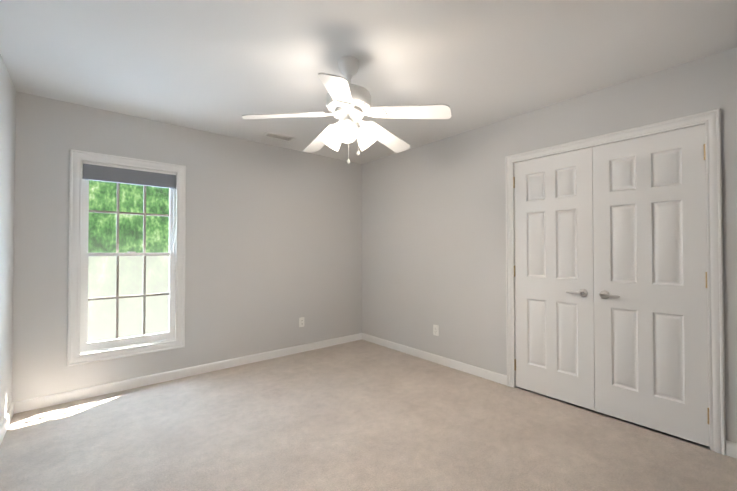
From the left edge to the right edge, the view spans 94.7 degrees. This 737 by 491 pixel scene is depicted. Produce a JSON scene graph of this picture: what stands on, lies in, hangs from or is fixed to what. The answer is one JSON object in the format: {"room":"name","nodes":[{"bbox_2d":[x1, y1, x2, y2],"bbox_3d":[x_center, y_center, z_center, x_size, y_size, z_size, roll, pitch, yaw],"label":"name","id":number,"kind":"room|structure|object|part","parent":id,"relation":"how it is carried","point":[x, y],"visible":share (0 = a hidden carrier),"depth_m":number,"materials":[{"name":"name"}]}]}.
{"room":"empty bedroom","nodes":[
{"label":"empty bedroom","id":0,"kind":"room"},
{"bbox_2d":[0,54,15,425],"bbox_3d":[-1.462,0.017,1.002,0.140,2.440,4.250,1,-1,-40],"label":"wall","id":1,"kind":"structure","parent":0,"point":[7,140],"depth_m":2.33,"materials":[{"name":"white paint"}]},
{"bbox_2d":[0,403,13,444],"bbox_3d":[-1.403,1.196,1.035,0.014,0.085,3.970,1,-1,-40],"label":"baseboard","id":2,"kind":"structure","parent":1,"relation":"attached to","point":[6,421],"depth_m":2.32,"materials":[{"name":"white paint"}]},
{"bbox_2d":[12,91,361,401],"bbox_3d":[-1.419,0.057,3.692,3.660,2.440,0.100,1,-1,-40],"label":"wall","id":3,"kind":"structure","parent":0,"point":[273,247],"depth_m":3.47,"materials":[{"name":"white paint"}]},
{"bbox_2d":[67,149,185,365],"bbox_3d":[-2.142,0.095,3.070,0.853,1.765,0.120,1,-1,-40],"label":"window","id":4,"kind":"structure","parent":3,"relation":"in","point":[101,283],"depth_m":3.02,"materials":[{"name":"white paint"}]},
{"bbox_3d":[-2.144,0.463,3.067,0.665,0.806,0.030,1,-1,-40],"label":"window sash","id":5,"kind":"part","parent":4,"relation":"part of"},
{"label":"sash glass","id":6,"kind":"part","parent":4,"relation":"part of","materials":[{"name":"glass"}]},
{"bbox_2d":[80,161,176,353],"bbox_3d":[-2.150,0.095,3.080,0.733,1.645,0.100,1,-1,-40],"label":"liner","id":7,"kind":"object","parent":4,"relation":"attached to","point":[175,262],"visible":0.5,"depth_m":3.27,"materials":[{"name":"white paint"}]},
{"bbox_3d":[-2.166,-0.301,3.105,0.665,0.784,0.030,1,-1,-40],"label":"window sash","id":8,"kind":"part","parent":4,"relation":"part of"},
{"label":"sash glass","id":9,"kind":"part","parent":4,"relation":"part of","materials":[{"name":"clear glass"}]},
{"bbox_2d":[82,161,175,188],"bbox_3d":[-2.132,-0.634,3.069,0.691,0.148,0.036,1,-1,-40],"label":"window shade","id":10,"kind":"object","parent":4,"relation":"attached to","point":[94,171],"visible":1,"depth_m":3.04,"materials":[{"name":"grey fabric"}]},
{"bbox_2d":[12,333,361,413],"bbox_3d":[-1.382,1.233,3.631,3.380,0.085,0.014,1,-1,-40],"label":"baseboard","id":11,"kind":"structure","parent":3,"relation":"attached to","point":[56,399],"depth_m":3.17,"materials":[{"name":"white paint"}]},
{"bbox_2d":[299,317,303,326],"bbox_3d":[-0.809,0.923,4.120,0.070,0.115,0.008,1,-1,-40],"label":"electrical outlet","id":12,"kind":"object","parent":3,"relation":"attached to","point":[301,321],"visible":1,"depth_m":4.12,"materials":[{"name":"white plastic"}]},
{"bbox_2d":[0,339,736,490],"bbox_3d":[-0.113,1.304,2.113,3.660,0.100,4.250,1,-1,-40],"label":"floor","id":13,"kind":"structure","parent":0,"point":[361,415],"depth_m":2.20,"materials":[{"name":"carpet"}]},
{"bbox_2d":[0,0,736,163],"bbox_3d":[-0.113,-1.236,2.150,3.660,0.100,4.250,1,-1,-40],"label":"ceiling","id":14,"kind":"structure","parent":0,"point":[222,67],"depth_m":2.09,"materials":[{"name":"white paint"}]},
{"bbox_2d":[262,132,294,141],"bbox_3d":[-0.952,-1.159,3.612,0.310,0.011,0.135,1,-1,-40],"label":"ceiling vent","id":15,"kind":"object","parent":14,"relation":"in","point":[277,136],"visible":0.96,"depth_m":3.60,"materials":[{"name":"white metal"}]},
{"bbox_2d":[242,56,451,163],"bbox_3d":[-0.128,-0.851,2.220,1.240,0.668,1.231,1,-1,-40],"label":"ceiling fan","id":16,"kind":"object","parent":14,"relation":"hanging from","point":[348,104],"visible":1,"depth_m":2.11,"materials":[{"name":"white"}]},
{"bbox_3d":[-0.127,-0.962,2.187,0.286,0.447,0.286,1,-1,-40],"label":"motor","id":17,"kind":"part","parent":16,"relation":"part of","materials":[{"name":"white metal"}]},
{"bbox_2d":[362,47,736,448],"bbox_3d":[1.237,0.050,3.261,0.140,2.440,4.250,1,-1,-40],"label":"wall","id":18,"kind":"structure","parent":0,"point":[434,233],"depth_m":3.36,"materials":[{"name":"white paint"}]},
{"bbox_2d":[362,333,506,384],"bbox_3d":[0.584,1.237,3.905,0.014,0.085,2.118,1,-1,-40],"label":"baseboard","id":19,"kind":"structure","parent":18,"relation":"attached to","point":[475,371],"depth_m":3.65,"materials":[{"name":"white paint"}]},
{"bbox_2d":[433,325,438,335],"bbox_3d":[0.739,0.924,3.729,0.008,0.115,0.070,1,-1,-40],"label":"electrical outlet","id":20,"kind":"object","parent":18,"relation":"attached to","point":[436,330],"visible":1,"depth_m":3.72,"materials":[{"name":"white plastic"}]},
{"bbox_2d":[513,177,515,370],"bbox_3d":[1.314,0.245,3.058,0.017,1.740,0.017,1,-1,-40],"label":"closet door hinges","id":21,"kind":"object","parent":18,"relation":"attached to","point":[514,274],"visible":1,"depth_m":3.05,"materials":[{"name":"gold metal"}]},
{"bbox_2d":[514,147,594,410],"bbox_3d":[1.512,0.248,2.821,0.081,2.007,0.614,1,-1,-40],"label":"closet door","id":22,"kind":"structure","parent":18,"relation":"in","point":[554,293],"depth_m":2.80,"materials":[{"name":"white paint"}]},
{"bbox_3d":[1.628,0.364,2.654,0.046,0.066,0.138,1,-1,-40],"label":"handle","id":23,"kind":"part","parent":22,"relation":"part of","materials":[{"name":"grey metal"}]},
{"bbox_2d":[505,108,725,454],"bbox_3d":[1.755,0.216,2.622,0.162,2.090,1.374,1,-1,-40],"label":"door frame","id":24,"kind":"structure","parent":18,"relation":"attached to","point":[711,120],"depth_m":2.10,"materials":[{"name":"white paint"}]},
{"bbox_2d":[592,124,709,445],"bbox_3d":[1.908,0.241,2.348,0.081,2.007,0.614,1,-1,-40],"label":"closet door","id":25,"kind":"structure","parent":18,"relation":"in","point":[651,361],"depth_m":2.32,"materials":[{"name":"white paint"}]},
{"bbox_3d":[1.766,0.362,2.489,0.046,0.066,0.138,1,-1,-40],"label":"handle","id":26,"kind":"part","parent":25,"relation":"part of","materials":[{"name":"grey metal"}]},
{"bbox_2d":[703,144,708,423],"bbox_3d":[2.106,0.232,2.111,0.017,1.740,0.017,1,-1,-40],"label":"closet door hinges","id":27,"kind":"object","parent":18,"relation":"attached to","point":[706,286],"visible":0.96,"depth_m":2.11,"materials":[{"name":"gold metal"}]},
{"bbox_2d":[726,440,736,458],"bbox_3d":[2.299,1.208,1.856,0.014,0.085,0.478,1,-1,-40],"label":"baseboard","id":28,"kind":"structure","parent":18,"relation":"attached to","point":[731,449],"depth_m":2.02,"materials":[{"name":"white paint"}]},
{"label":"outside","id":29,"kind":"structure","parent":0,"visible":0},
{"bbox_2d":[88,180,168,252],"bbox_3d":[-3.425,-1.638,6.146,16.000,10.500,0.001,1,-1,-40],"label":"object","id":30,"kind":"structure","parent":29,"point":[108,192],"depth_m":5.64,"materials":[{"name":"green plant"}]}
]}

